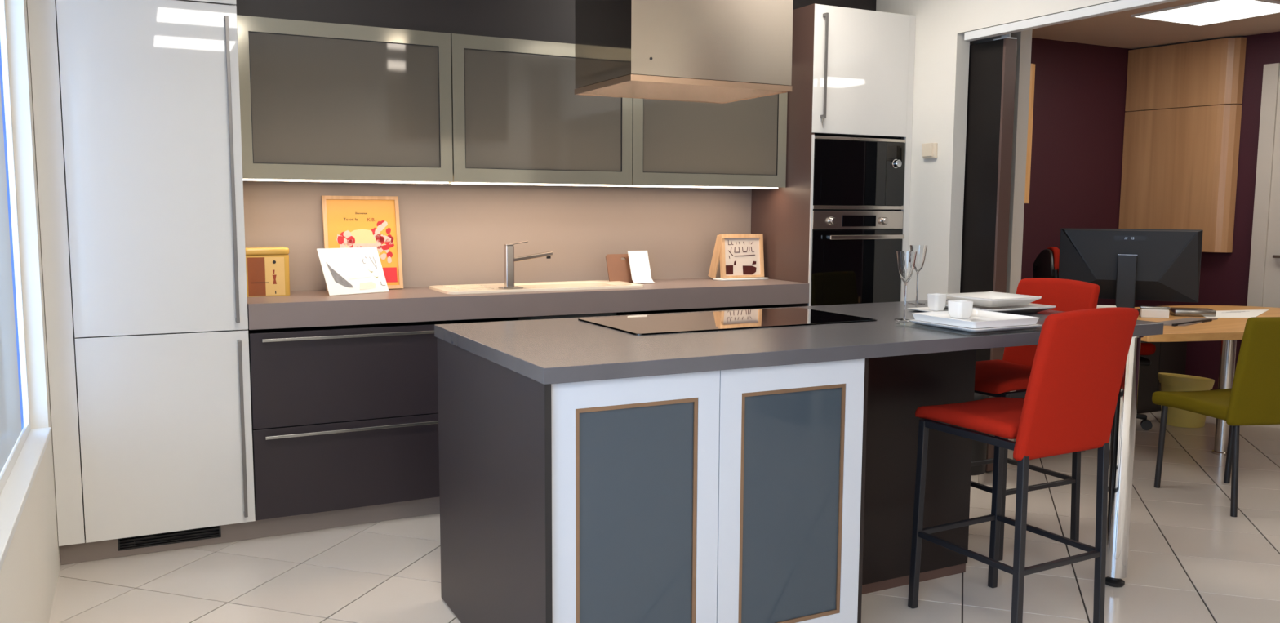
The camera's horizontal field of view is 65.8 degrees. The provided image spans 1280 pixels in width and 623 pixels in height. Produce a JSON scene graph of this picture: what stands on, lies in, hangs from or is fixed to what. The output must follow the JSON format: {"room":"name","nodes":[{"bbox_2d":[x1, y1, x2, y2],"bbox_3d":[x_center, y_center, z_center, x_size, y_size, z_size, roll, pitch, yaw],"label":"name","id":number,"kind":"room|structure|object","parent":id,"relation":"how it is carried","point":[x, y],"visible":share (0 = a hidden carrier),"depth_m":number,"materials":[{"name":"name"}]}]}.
{"room":"kitchen","nodes":[
{"label":"kitchen","id":0,"kind":"room"},
{"bbox_2d":[0,0,60,622],"bbox_3d":[-0.793,-0.099,0.718,0.160,2.840,7.310,-3,7,-27],"label":"wall","id":1,"kind":"structure","parent":0,"point":[29,571],"depth_m":3.27,"materials":[{"name":"paint"}]},
{"bbox_2d":[0,0,51,570],"bbox_3d":[-1.564,-0.336,2.327,0.083,1.732,2.165,-3,7,-27],"label":"window","id":2,"kind":"structure","parent":1,"relation":"in","point":[15,414],"depth_m":3.04,"materials":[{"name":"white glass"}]},
{"bbox_2d":[55,0,751,525],"bbox_3d":[-0.675,-0.524,4.775,4.060,2.840,0.140,-3,7,-27],"label":"wall","id":3,"kind":"structure","parent":0,"point":[55,1],"depth_m":3.93,"materials":[{"name":"paint"}]},
{"bbox_2d":[236,14,453,184],"bbox_3d":[-1.258,-0.862,4.172,0.858,0.631,0.322,-3,7,-27],"label":"upper cabinet","id":4,"kind":"object","parent":3,"relation":"attached to","point":[321,102],"visible":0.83,"depth_m":4.03,"materials":[{"name":"grey glass"}]},
{"bbox_2d":[243,182,751,291],"bbox_3d":[-0.562,-0.377,4.766,2.600,0.490,0.007,-3,7,-27],"label":"backsplash","id":5,"kind":"structure","parent":3,"relation":"attached to","point":[450,234],"depth_m":4.74,"materials":[{"name":"paint"}]},
{"bbox_2d":[442,33,632,186],"bbox_3d":[-0.490,-0.899,4.559,0.859,0.631,0.322,-3,7,-27],"label":"upper cabinet","id":6,"kind":"object","parent":3,"relation":"attached to","point":[518,118],"visible":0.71,"depth_m":4.39,"materials":[{"name":"grey glass"}]},
{"bbox_2d":[235,0,875,44],"bbox_3d":[-0.224,-1.530,4.694,3.238,0.577,0.220,-3,7,-27],"label":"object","id":7,"kind":"structure","parent":3,"relation":"attached to","point":[545,20],"depth_m":4.30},
{"bbox_2d":[605,92,787,189],"bbox_3d":[0.283,-0.936,4.950,0.871,0.631,0.322,-3,7,-27],"label":"upper cabinet","id":8,"kind":"object","parent":3,"relation":"attached to","point":[741,144],"visible":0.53,"depth_m":4.82,"materials":[{"name":"grey glass"}]},
{"bbox_2d":[48,410,1279,622],"bbox_3d":[2.317,1.110,2.569,7.250,0.120,7.550,-3,7,-27],"label":"floor","id":9,"kind":"structure","parent":0,"point":[1190,561],"depth_m":3.57,"materials":[{"name":"tile"}]},
{"bbox_2d":[26,0,255,546],"bbox_3d":[-1.886,-0.394,3.768,0.658,2.410,0.557,-3,7,-27],"label":"tall cabinet","id":10,"kind":"object","parent":9,"relation":"on","point":[150,101],"visible":1,"depth_m":3.56,"materials":[{"name":"white laminate"}]},
{"bbox_2d":[117,525,221,551],"bbox_3d":[-1.782,0.850,3.750,0.352,0.058,0.023,-3,7,-27],"label":"floor vent","id":11,"kind":"object","parent":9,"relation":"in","point":[185,538],"depth_m":3.75,"materials":[{"name":"black plastic"}]},
{"bbox_2d":[59,496,439,564],"bbox_3d":[-0.652,0.808,4.322,3.257,0.083,0.023,-3,7,-27],"label":"plinth","id":12,"kind":"object","parent":9,"relation":"on","point":[122,547],"visible":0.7,"depth_m":3.86,"materials":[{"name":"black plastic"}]},
{"bbox_2d":[248,320,466,519],"bbox_3d":[-1.209,0.406,4.199,0.864,0.732,0.557,-3,7,-27],"label":"drawer unit","id":13,"kind":"object","parent":9,"relation":"on","point":[345,416],"visible":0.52,"depth_m":3.94,"materials":[{"name":"laminate"}]},
{"bbox_2d":[247,277,808,329],"bbox_3d":[-0.440,-0.060,4.554,2.595,0.098,0.537,-3,7,-27],"label":"countertop","id":14,"kind":"structure","parent":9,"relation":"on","point":[300,308],"depth_m":4.22,"materials":[{"name":"grey stone"}]},
{"bbox_2d":[245,246,289,297],"bbox_3d":[-1.560,-0.168,4.106,0.188,0.198,0.159,-3,7,-27],"label":"tin","id":15,"kind":"object","parent":14,"relation":"on","point":[268,272],"visible":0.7,"depth_m":4.04,"materials":[{"name":"yellow metal"}]},
{"bbox_2d":[247,257,266,296],"bbox_3d":[-1.559,-0.142,4.021,0.066,0.156,0.001,-3,7,-27],"label":"print","id":16,"kind":"object","parent":15,"relation":"attached to","point":[256,266],"depth_m":4.02},
{"bbox_2d":[251,260,275,293],"bbox_3d":[-1.535,-0.139,4.033,0.098,0.137,0.001,-3,7,-27],"label":"print","id":17,"kind":"object","parent":15,"relation":"attached to","point":[263,272],"depth_m":4.03,"materials":[{"name":"yellow"}]},
{"bbox_2d":[272,270,276,284],"bbox_3d":[-1.498,-0.141,4.051,0.016,0.058,0.001,-3,7,-27],"label":"print","id":18,"kind":"object","parent":15,"relation":"attached to","point":[274,272],"depth_m":4.05,"materials":[{"name":"brown"}]},
{"bbox_2d":[264,257,285,295],"bbox_3d":[-1.496,-0.145,4.053,0.075,0.156,0.001,-3,7,-27],"label":"print","id":19,"kind":"object","parent":15,"relation":"attached to","point":[274,267],"depth_m":4.05},
{"bbox_2d":[316,246,389,295],"bbox_3d":[-1.217,-0.173,4.200,0.095,0.191,0.283,6,8,43],"label":"photo card","id":20,"kind":"object","parent":14,"relation":"on","point":[348,270],"visible":1,"depth_m":4.19,"materials":[{"name":"paper"}]},
{"bbox_2d":[326,262,353,287],"bbox_3d":[-1.255,-0.152,4.133,0.108,0.110,0.027,-2,6,-19],"label":"picture","id":21,"kind":"object","parent":20,"relation":"attached to","point":[338,274],"depth_m":4.14},
{"bbox_2d":[321,195,403,291],"bbox_3d":[-1.227,-0.304,4.378,0.331,0.414,0.083,-3,7,-27],"label":"framed poster","id":22,"kind":"object","parent":14,"relation":"on","point":[348,221],"visible":0.8,"depth_m":4.39,"materials":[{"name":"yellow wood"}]},
{"bbox_2d":[336,230,353,248],"bbox_3d":[-1.297,-0.304,4.341,0.076,0.105,0.015,-3,7,-30],"label":"print","id":23,"kind":"object","parent":22,"relation":"attached to","point":[344,238],"depth_m":4.34},
{"bbox_2d":[343,228,383,254],"bbox_3d":[-1.226,-0.296,4.377,0.180,0.138,0.022,-3,7,-27],"label":"print","id":24,"kind":"object","parent":22,"relation":"attached to","point":[353,237],"depth_m":4.38},
{"bbox_2d":[352,243,377,248],"bbox_3d":[-1.218,-0.283,4.379,0.105,0.036,0.006,-3,7,-27],"label":"print","id":25,"kind":"object","parent":22,"relation":"attached to","point":[354,245],"depth_m":4.38},
{"bbox_2d":[371,220,394,248],"bbox_3d":[-1.150,-0.344,4.417,0.100,0.126,0.020,-3,7,-27],"label":"print","id":26,"kind":"object","parent":22,"relation":"attached to","point":[382,231],"depth_m":4.42},
{"bbox_2d":[380,248,391,262],"bbox_3d":[-1.136,-0.254,4.418,0.050,0.076,0.013,-3,7,-27],"label":"print","id":27,"kind":"object","parent":22,"relation":"attached to","point":[385,254],"depth_m":4.42},
{"bbox_2d":[381,244,392,257],"bbox_3d":[-1.131,-0.268,4.422,0.049,0.060,0.010,-3,7,-27],"label":"print","id":28,"kind":"object","parent":22,"relation":"attached to","point":[386,250],"depth_m":4.42},
{"bbox_2d":[497,240,552,288],"bbox_3d":[-0.495,-0.213,4.416,0.095,0.207,0.334,5,8,40],"label":"tap","id":29,"kind":"object","parent":14,"relation":"on","point":[509,259],"visible":1,"depth_m":4.32,"materials":[{"name":"metal"}]},
{"bbox_2d":[428,280,644,319],"bbox_3d":[-0.469,-0.037,4.546,0.940,0.174,0.365,-3,7,-27],"label":"sink","id":30,"kind":"object","parent":14,"relation":"in","point":[593,284],"visible":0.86,"depth_m":4.49,"materials":[{"name":"beige ceramic"}]},
{"bbox_2d":[605,253,633,282],"bbox_3d":[-0.097,-0.211,4.847,0.137,0.139,0.056,-3,7,-27],"label":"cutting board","id":31,"kind":"object","parent":14,"relation":"on","point":[618,269],"visible":0.94,"depth_m":4.84,"materials":[{"name":"brown wood"}]},
{"bbox_2d":[627,250,653,283],"bbox_3d":[0.006,-0.219,4.855,0.108,0.154,0.086,-3,7,-27],"label":"leaflet","id":32,"kind":"object","parent":14,"relation":"on","point":[639,264],"visible":1,"depth_m":4.87,"materials":[{"name":"paper"}]},
{"bbox_2d":[707,233,768,280],"bbox_3d":[0.517,-0.286,5.144,0.299,0.236,0.132,-2,6,-23],"label":"framed print","id":33,"kind":"object","parent":14,"relation":"on","point":[740,255],"visible":1,"depth_m":5.12,"materials":[{"name":"brown wood"}]},
{"bbox_2d":[725,260,756,274],"bbox_3d":[0.522,-0.227,5.124,0.202,0.076,0.007,-3,7,-30],"label":"print","id":34,"kind":"object","parent":33,"relation":"on","point":[732,267],"depth_m":5.13},
{"bbox_2d":[446,311,648,323],"bbox_3d":[-0.437,0.369,4.588,0.864,0.732,0.557,-3,7,-27],"label":"drawer unit","id":35,"kind":"object","parent":9,"relation":"on","point":[499,319],"visible":0.06,"depth_m":4.67,"materials":[{"name":"laminate"}]},
{"bbox_2d":[436,337,868,622],"bbox_3d":[0.001,0.545,3.046,0.998,0.880,0.952,-3,7,-27],"label":"base cabinet","id":36,"kind":"object","parent":9,"relation":"on","point":[732,495],"visible":0.84,"depth_m":2.64,"materials":[{"name":"grey laminate"}]},
{"bbox_2d":[434,298,1163,586],"bbox_3d":[0.554,0.498,3.334,2.253,0.920,0.973,-3,7,-27],"label":"countertop","id":37,"kind":"structure","parent":36,"relation":"on","point":[568,349],"depth_m":2.92,"materials":[{"name":"grey concrete"}]},
{"bbox_2d":[577,307,877,334],"bbox_3d":[0.301,0.028,3.373,0.923,0.004,0.458,-3,7,-27],"label":"cooktop","id":38,"kind":"object","parent":37,"relation":"in","point":[651,324],"visible":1,"depth_m":3.33,"materials":[{"name":"black glass"}]},
{"bbox_2d":[894,250,916,320],"bbox_3d":[0.912,-0.088,3.395,0.068,0.236,0.068,-3,7,-27],"label":"wine glass","id":39,"kind":"object","parent":37,"relation":"on","point":[905,260],"visible":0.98,"depth_m":3.37,"materials":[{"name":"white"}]},
{"bbox_2d":[896,250,916,283],"bbox_3d":[0.912,-0.152,3.388,0.068,0.108,0.068,-3,7,-27],"label":"bowl","id":40,"kind":"object","parent":39,"relation":"on","point":[905,260],"depth_m":3.37,"materials":[{"name":"white"}]},
{"bbox_2d":[908,244,927,304],"bbox_3d":[1.122,-0.150,3.995,0.068,0.236,0.068,-3,7,-27],"label":"wine glass","id":41,"kind":"object","parent":37,"relation":"on","point":[921,250],"visible":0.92,"depth_m":3.97,"materials":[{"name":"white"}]},
{"bbox_2d":[910,244,927,271],"bbox_3d":[1.122,-0.213,3.988,0.068,0.108,0.068,-3,7,-27],"label":"bowl","id":42,"kind":"object","parent":41,"relation":"on","point":[921,250],"depth_m":3.96,"materials":[{"name":"white"}]},
{"bbox_2d":[906,306,948,311],"bbox_3d":[1.112,-0.005,3.690,0.167,0.010,0.162,-3,7,-27],"label":"saucer","id":43,"kind":"object","parent":37,"relation":"on","point":[917,308],"visible":0.42,"depth_m":3.70,"materials":[{"name":"white ceramic"}]},
{"bbox_2d":[927,293,946,311],"bbox_3d":[1.117,-0.036,3.695,0.081,0.060,0.058,-3,7,-27],"label":"cup","id":44,"kind":"object","parent":43,"relation":"on","point":[935,301],"visible":1,"depth_m":3.67,"materials":[{"name":"white ceramic"}]},
{"bbox_2d":[895,320,1041,334],"bbox_3d":[1.068,0.047,3.187,0.360,0.012,0.322,-3,7,-27],"label":"charger plate","id":45,"kind":"object","parent":37,"relation":"on","point":[912,324],"visible":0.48,"depth_m":3.08,"materials":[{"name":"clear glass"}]},
{"bbox_2d":[909,319,1041,332],"bbox_3d":[1.080,0.040,3.193,0.300,0.012,0.290,-3,7,-27],"label":"square plate","id":46,"kind":"object","parent":45,"relation":"on","point":[916,322],"visible":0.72,"depth_m":3.10,"materials":[{"name":"white ceramic"}]},
{"bbox_2d":[912,309,1039,328],"bbox_3d":[1.080,0.023,3.192,0.288,0.022,0.278,-3,7,-27],"label":"square plate","id":47,"kind":"object","parent":46,"relation":"on","point":[978,318],"visible":1,"depth_m":3.16,"materials":[{"name":"white ceramic"}]},
{"bbox_2d":[947,299,973,318],"bbox_3d":[1.071,-0.008,3.279,0.088,0.054,0.066,-3,7,-27],"label":"cup","id":48,"kind":"object","parent":47,"relation":"on","point":[959,308],"visible":1,"depth_m":3.25,"materials":[{"name":"white ceramic"}]},
{"bbox_2d":[944,301,1055,314],"bbox_3d":[1.321,-0.015,3.713,0.342,0.027,0.307,-3,7,-27],"label":"square plate","id":49,"kind":"object","parent":37,"relation":"on","point":[1028,308],"visible":0.46,"depth_m":3.64,"materials":[{"name":"white ceramic"}]},
{"bbox_2d":[946,291,1041,306],"bbox_3d":[1.323,-0.045,3.734,0.267,0.034,0.257,-3,7,-27],"label":"square plate","id":50,"kind":"object","parent":49,"relation":"on","point":[986,299],"visible":0.87,"depth_m":3.68,"materials":[{"name":"white ceramic"}]},
{"bbox_2d":[619,305,797,314],"bbox_3d":[0.335,0.333,4.978,0.863,0.732,0.557,-3,7,-27],"label":"drawer unit","id":51,"kind":"object","parent":9,"relation":"on","point":[754,306],"visible":0.06,"depth_m":5.18,"materials":[{"name":"metal"}]},
{"bbox_2d":[751,3,915,306],"bbox_3d":[1.011,-0.387,5.245,0.638,2.284,0.561,-3,7,-27],"label":"oven tower","id":52,"kind":"object","parent":9,"relation":"on","point":[853,68],"visible":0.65,"depth_m":4.95,"materials":[{"name":"white laminate"}]},
{"bbox_2d":[810,210,904,306],"bbox_3d":[1.010,-0.285,5.213,0.574,0.490,0.513,-3,7,-27],"label":"oven","id":53,"kind":"object","parent":52,"relation":"in","point":[854,256],"visible":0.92,"depth_m":5.01,"materials":[{"name":"black glass"}]},
{"bbox_2d":[813,135,905,210],"bbox_3d":[1.020,-0.707,5.153,0.574,0.379,0.447,-3,7,-27],"label":"microwave","id":54,"kind":"object","parent":52,"relation":"in","point":[851,173],"visible":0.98,"depth_m":4.97,"materials":[{"name":"black glass"}]},
{"bbox_2d":[862,349,976,594],"bbox_3d":[0.707,0.490,3.601,0.763,0.880,0.585,-3,7,-27],"label":"panel","id":55,"kind":"object","parent":9,"relation":"on","point":[898,385],"visible":0.34,"depth_m":3.39,"materials":[{"name":"black wood"}]},
{"bbox_2d":[970,392,988,484],"bbox_3d":[1.548,0.586,4.765,0.240,0.454,0.240,-3,7,-27],"label":"waste bin","id":56,"kind":"object","parent":9,"relation":"on","point":[978,474],"visible":0.2,"depth_m":4.67,"materials":[{"name":"black plastic"}]},
{"bbox_2d":[907,306,1138,622],"bbox_3d":[1.177,0.475,3.074,0.399,1.024,0.546,-3,7,-29],"label":"bar stool","id":57,"kind":"object","parent":9,"relation":"on","point":[1068,405],"visible":1,"depth_m":2.90,"materials":[{"name":"red fabric"}]},
{"bbox_2d":[970,277,1100,560],"bbox_3d":[1.468,0.389,3.911,0.546,1.024,0.399,-3,7,-27],"label":"bar stool","id":58,"kind":"object","parent":9,"relation":"on","point":[997,377],"visible":0.44,"depth_m":3.86,"materials":[{"name":"red fabric"}]},
{"bbox_2d":[1032,246,1155,430],"bbox_3d":[2.730,0.157,5.918,0.658,1.079,0.597,1,6,5],"label":"office chair","id":59,"kind":"object","parent":9,"relation":"on","point":[1046,264],"visible":0.26,"depth_m":5.86,"materials":[{"name":"red fabric"}]},
{"bbox_2d":[1136,341,1186,413],"bbox_3d":[3.233,0.317,6.620,0.560,0.619,0.533,-3,7,-27],"label":"base cabinet","id":60,"kind":"object","parent":9,"relation":"on","point":[1168,357],"visible":0.23,"depth_m":6.38,"materials":[{"name":"black wood"}]},
{"bbox_2d":[1080,305,1279,455],"bbox_3d":[3.012,0.403,5.223,1.820,0.740,1.160,-3,7,-27],"label":"desk","id":61,"kind":"object","parent":9,"relation":"on","point":[1228,331],"visible":0.38,"depth_m":5.16,"materials":[{"name":"brown wood"}]},
{"bbox_2d":[1096,304,1115,308],"bbox_3d":[2.482,-0.003,5.268,0.100,0.052,0.120,3,7,23],"label":"block","id":62,"kind":"object","parent":61,"relation":"on","point":[1098,305],"visible":0.2,"depth_m":5.24,"materials":[{"name":"paper"}]},
{"bbox_2d":[1057,227,1203,315],"bbox_3d":[2.679,-0.224,5.432,0.700,0.458,0.240,3,7,26],"label":"monitor","id":63,"kind":"object","parent":61,"relation":"on","point":[1128,265],"visible":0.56,"depth_m":5.38,"materials":[{"name":"black plastic"}]},
{"bbox_2d":[1140,308,1169,318],"bbox_3d":[2.713,0.009,5.212,0.130,0.042,0.090,3,7,23],"label":"box","id":64,"kind":"object","parent":61,"relation":"on","point":[1144,313],"visible":0.9,"depth_m":5.17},
{"bbox_2d":[1139,306,1170,309],"bbox_3d":[2.713,-0.020,5.209,0.141,0.014,0.032,2,6,18],"label":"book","id":65,"kind":"object","parent":64,"relation":"on","point":[1140,307],"visible":1,"depth_m":5.20,"materials":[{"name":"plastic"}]},
{"bbox_2d":[1157,317,1217,326],"bbox_3d":[2.754,0.049,4.976,0.572,0.011,0.142,-4,8,-37],"label":"folder","id":66,"kind":"object","parent":61,"relation":"on","point":[1188,321],"visible":0.93,"depth_m":4.96,"materials":[{"name":"grey plastic"}]},
{"bbox_2d":[1168,307,1216,316],"bbox_3d":[2.962,0.004,5.305,0.200,0.036,0.120,2,6,13],"label":"hole punch","id":67,"kind":"object","parent":61,"relation":"on","point":[1194,312],"visible":0.91,"depth_m":5.25,"materials":[{"name":"metal"}]},
{"bbox_2d":[1204,309,1269,317],"bbox_3d":[3.228,0.007,5.443,0.316,0.003,0.720,5,8,39],"label":"papers","id":68,"kind":"object","parent":61,"relation":"on","point":[1255,313],"visible":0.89,"depth_m":5.38,"materials":[{"name":"white paper"}]},
{"bbox_2d":[1157,372,1214,427],"bbox_3d":[3.325,0.534,6.037,0.306,0.310,0.306,-3,7,-27],"label":"basket","id":69,"kind":"object","parent":9,"relation":"on","point":[1177,417],"visible":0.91,"depth_m":5.94,"materials":[{"name":"yellow plastic"}]},
{"bbox_2d":[1151,316,1279,516],"bbox_3d":[2.687,0.423,4.423,0.500,0.861,0.566,-1,6,-13],"label":"chair","id":70,"kind":"object","parent":9,"relation":"on","point":[1253,398],"visible":1,"depth_m":4.16,"materials":[{"name":"green fabric"}]},
{"bbox_2d":[875,0,1119,301],"bbox_3d":[2.812,-0.208,2.499,0.084,2.720,7.130,-3,7,-27],"label":"wall","id":71,"kind":"structure","parent":0,"point":[941,54],"depth_m":4.94,"materials":[{"name":"paint"}]},
{"bbox_2d":[921,142,937,158],"bbox_3d":[1.463,-0.812,4.992,0.026,0.076,0.086,-3,7,-27],"label":"thermostat","id":72,"kind":"object","parent":71,"relation":"attached to","point":[929,150],"visible":1,"depth_m":4.97,"materials":[{"name":"beige plastic"}]},
{"bbox_2d":[960,33,1017,471],"bbox_3d":[1.534,-0.330,5.216,0.076,2.160,0.972,-3,7,-27],"label":"door","id":73,"kind":"structure","parent":71,"relation":"in","point":[992,64],"depth_m":4.80,"materials":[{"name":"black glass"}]},
{"bbox_2d":[964,0,1177,40],"bbox_3d":[2.503,-1.136,2.989,0.046,0.038,4.055,-3,7,-27],"label":"trim","id":74,"kind":"structure","parent":71,"relation":"attached to","point":[1119,6],"depth_m":4.28,"materials":[{"name":"white paint"}]},
{"bbox_2d":[1016,37,1135,399],"bbox_3d":[2.495,-0.693,6.542,3.200,2.840,0.160,-3,7,-27],"label":"wall","id":75,"kind":"structure","parent":0,"point":[1080,89],"depth_m":6.61,"materials":[{"name":"purple paint"}]},
{"bbox_2d":[969,29,1031,465],"bbox_3d":[1.638,-0.458,5.407,0.076,2.400,1.084,-3,7,-27],"label":"trim","id":76,"kind":"structure","parent":75,"relation":"attached to","point":[1024,38],"depth_m":4.89,"materials":[{"name":"grey paint"}]},
{"bbox_2d":[1024,63,1035,203],"bbox_3d":[2.088,-1.093,6.063,0.676,0.850,0.235,-3,7,-27],"label":"upper cabinet","id":77,"kind":"object","parent":75,"relation":"attached to","point":[1033,65],"visible":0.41,"depth_m":6.09,"materials":[{"name":"brown wood"}]},
{"bbox_2d":[1031,0,1279,48],"bbox_3d":[4.173,-1.594,3.225,3.116,0.340,7.550,-3,7,-27],"label":"ceiling","id":78,"kind":"structure","parent":0,"point":[1117,29],"depth_m":6.07,"materials":[{"name":"paint"}]},
{"bbox_2d":[1130,0,1279,26],"bbox_3d":[3.186,-1.656,5.460,0.610,0.012,0.610,-3,7,-27],"label":"recessed light","id":79,"kind":"object","parent":78,"relation":"in","point":[1206,12],"visible":1,"depth_m":5.46,"materials":[{"name":"white plastic"}]},
{"bbox_2d":[1134,31,1279,390],"bbox_3d":[5.309,-0.226,3.844,0.550,2.500,7.260,-3,7,-27],"label":"wall","id":80,"kind":"structure","parent":0,"point":[1224,276],"depth_m":6.33,"materials":[{"name":"purple paint"}]},
{"bbox_2d":[1118,36,1246,252],"bbox_3d":[3.592,-1.084,6.577,0.108,1.356,0.714,-4,7,-36],"label":"upper cabinet","id":81,"kind":"object","parent":80,"relation":"attached to","point":[1183,113],"visible":0.93,"depth_m":6.50,"materials":[{"name":"brown wood"}]},
{"bbox_2d":[1247,62,1279,307],"bbox_3d":[4.163,-0.398,5.885,0.123,2.204,0.951,-4,7,-35],"label":"door","id":82,"kind":"structure","parent":80,"relation":"in","point":[1264,285],"depth_m":6.17,"materials":[{"name":"wood"}]},
{"bbox_3d":[0.990,-1.537,1.473,4.144,0.120,7.310,-3,7,-27],"label":"ceiling","id":83,"kind":"structure","parent":0,"visible":0},
{"bbox_2d":[574,0,793,103],"bbox_3d":[0.136,-1.179,3.154,0.573,0.949,0.419,-3,7,-27],"label":"hood","id":84,"kind":"object","parent":83,"relation":"hanging from","point":[717,51],"visible":1,"depth_m":3.03,"materials":[{"name":"metal"}]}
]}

